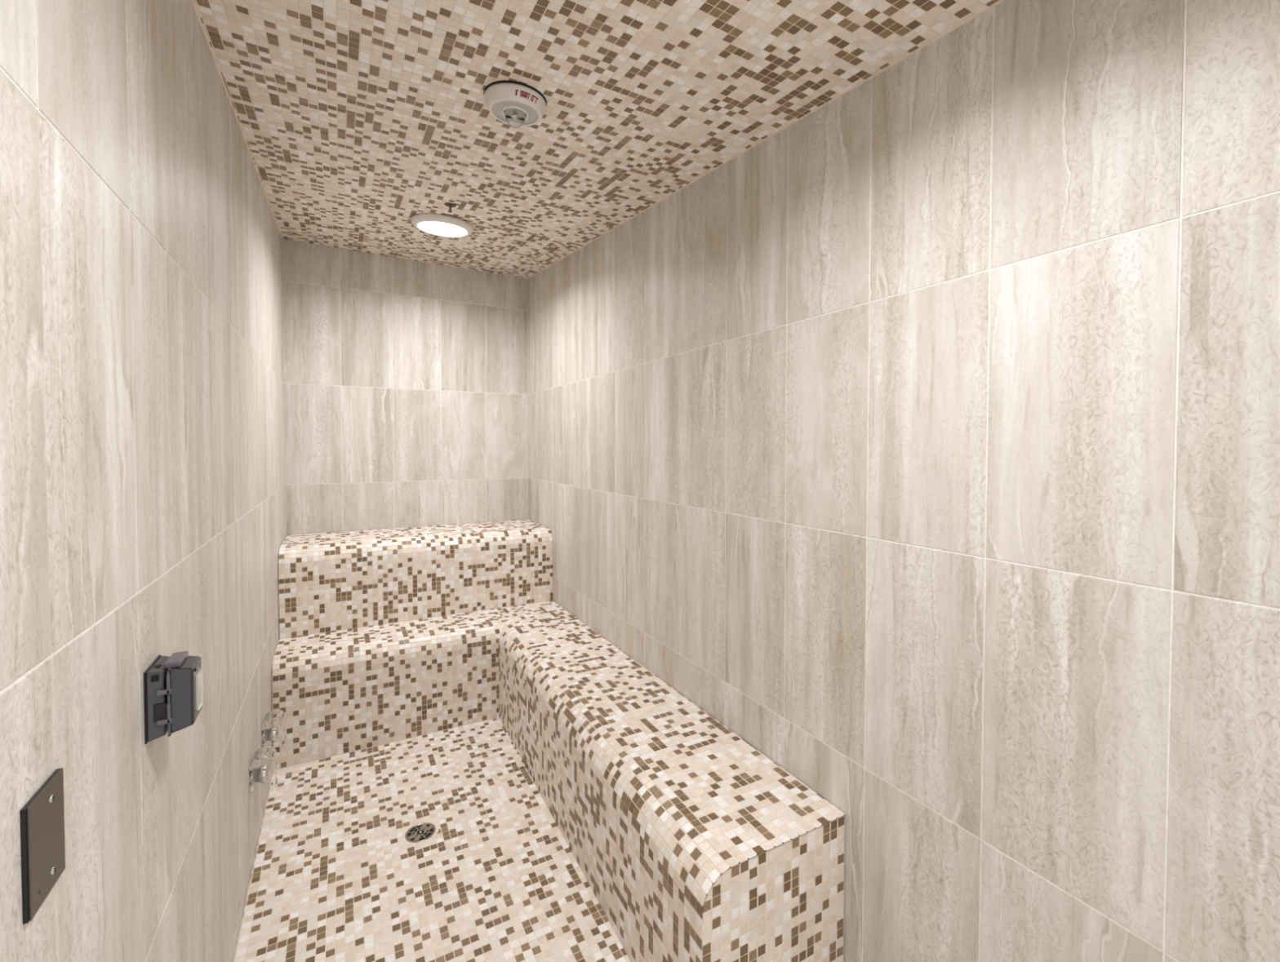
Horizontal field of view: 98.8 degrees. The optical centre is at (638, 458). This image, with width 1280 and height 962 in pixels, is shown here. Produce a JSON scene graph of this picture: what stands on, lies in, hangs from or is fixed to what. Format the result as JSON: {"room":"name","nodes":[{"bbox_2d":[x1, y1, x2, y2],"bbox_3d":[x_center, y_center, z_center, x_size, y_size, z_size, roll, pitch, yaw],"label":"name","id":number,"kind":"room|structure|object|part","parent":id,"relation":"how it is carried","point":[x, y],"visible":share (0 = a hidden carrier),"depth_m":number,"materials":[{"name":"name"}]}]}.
{"room":"spa","nodes":[
{"label":"spa","id":0,"kind":"room"},
{"bbox_2d":[0,0,286,961],"bbox_3d":[-1.168,0.099,1.423,0.100,3.050,4.650,-1,1,-29],"label":"wall","id":1,"kind":"structure","parent":0,"point":[143,518],"depth_m":0.88,"materials":[{"name":"tile"}]},
{"bbox_2d":[19,768,65,924],"bbox_3d":[-0.663,0.428,0.613,0.008,0.122,0.084,-1,1,-29],"label":"blank plate","id":2,"kind":"object","parent":1,"relation":"attached to","point":[42,844],"visible":1,"depth_m":0.60,"materials":[{"name":"grey metal"}]},
{"bbox_2d":[143,651,203,744],"bbox_3d":[-0.835,0.424,0.991,0.067,0.128,0.093,-1,1,-29],"label":"outlet box","id":3,"kind":"object","parent":1,"relation":"attached to","point":[173,685],"visible":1,"depth_m":0.96,"materials":[{"name":"black plastic"}]},
{"bbox_2d":[191,0,283,239],"bbox_3d":[-1.121,-1.099,1.420,0.004,0.401,4.450,-1,1,-29],"label":"trim","id":4,"kind":"structure","parent":1,"relation":"attached to","point":[193,1],"depth_m":1.71,"materials":[{"name":"tile"}]},
{"bbox_2d":[248,746,277,794],"bbox_3d":[-1.378,1.142,2.016,0.078,0.127,0.072,-1,1,-29],"label":"faucet","id":5,"kind":"object","parent":1,"relation":"attached to","point":[260,775],"visible":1,"depth_m":2.00,"materials":[{"name":"silver metal"}]},
{"bbox_2d":[262,710,285,747],"bbox_3d":[-1.545,1.150,2.324,0.078,0.127,0.072,-1,1,-29],"label":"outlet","id":6,"kind":"object","parent":1,"relation":"attached to","point":[271,735],"visible":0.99,"depth_m":2.31,"materials":[{"name":"silver metal"}]},
{"bbox_2d":[282,239,528,535],"bbox_3d":[-1.535,0.044,3.812,1.542,3.050,0.100,-1,1,-29],"label":"wall","id":7,"kind":"structure","parent":0,"point":[406,380],"depth_m":3.70,"materials":[{"name":"tile"}]},
{"bbox_2d":[233,717,631,961],"bbox_3d":[-0.449,1.565,1.848,1.540,0.101,4.450,-1,1,-29],"label":"floor","id":8,"kind":"structure","parent":0,"point":[335,878],"depth_m":2.04,"materials":[{"name":"tile"}]},
{"bbox_2d":[402,821,438,845],"bbox_3d":[-0.875,1.505,2.204,0.136,0.005,0.136,-1,1,-29],"label":"floor drain","id":9,"kind":"object","parent":8,"relation":"on","point":[421,833],"visible":1,"depth_m":2.20,"materials":[{"name":"silver metal"}]},
{"bbox_2d":[271,600,845,961],"bbox_3d":[-0.801,1.240,2.486,1.536,0.521,2.971,-1,1,-29],"label":"bench","id":10,"kind":"object","parent":8,"relation":"on","point":[693,844],"visible":1,"depth_m":1.95,"materials":[{"name":"tile"}]},
{"bbox_2d":[278,520,552,639],"bbox_3d":[-1.378,0.716,3.539,1.536,0.479,0.552,-1,1,-29],"label":"ledge","id":11,"kind":"object","parent":10,"relation":"on","point":[341,580],"visible":1,"depth_m":3.27,"materials":[{"name":"tile"}]},
{"bbox_3d":[0.366,1.065,1.428,0.492,0.118,0.001,-1,1,-29],"label":"edge trim","id":12,"kind":"part","parent":10,"relation":"part of","materials":[{"name":"brown tile"}]},
{"bbox_2d":[194,0,999,279],"bbox_3d":[-0.446,-1.134,1.786,1.540,0.488,4.450,-1,1,-29],"label":"ceiling","id":13,"kind":"structure","parent":0,"point":[357,119],"depth_m":1.63,"materials":[{"name":"tile"}]},
{"bbox_2d":[410,213,473,237],"bbox_3d":[-1.028,-1.219,2.886,0.312,0.058,0.311,-1,1,-29],"label":"ceiling lamp","id":14,"kind":"object","parent":13,"relation":"attached to","point":[437,224],"visible":1,"depth_m":2.82,"materials":[{"name":"white plastic"}]},
{"bbox_2d":[444,202,456,213],"bbox_3d":[-0.890,-1.184,2.597,0.052,0.037,0.052,-1,1,-29],"label":"sprinkler head","id":15,"kind":"object","parent":13,"relation":"attached to","point":[450,206],"visible":1,"depth_m":2.59},
{"bbox_2d":[484,80,546,128],"bbox_3d":[-0.368,-1.044,1.649,0.184,0.089,0.184,-1,1,-29],"label":"detector","id":16,"kind":"object","parent":13,"relation":"attached to","point":[514,104],"visible":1,"depth_m":1.61,"materials":[{"name":"white plastic"}]},
{"bbox_3d":[-0.368,-1.079,1.648,0.184,0.020,0.184,-1,1,-29],"label":"plate","id":17,"kind":"part","parent":16,"relation":"part of","materials":[{"name":"black"}]},
{"bbox_2d":[527,0,1279,961],"bbox_3d":[0.273,0.083,2.206,0.100,3.050,4.650,-1,1,-29],"label":"wall","id":18,"kind":"structure","parent":0,"point":[923,442],"depth_m":1.21,"materials":[{"name":"tile"}]},
{"bbox_2d":[526,0,1004,279],"bbox_3d":[0.228,-1.094,2.154,0.004,0.401,4.450,-1,1,-29],"label":"trim","id":19,"kind":"structure","parent":18,"relation":"attached to","point":[987,8],"depth_m":1.57,"materials":[{"name":"tile"}]}
]}

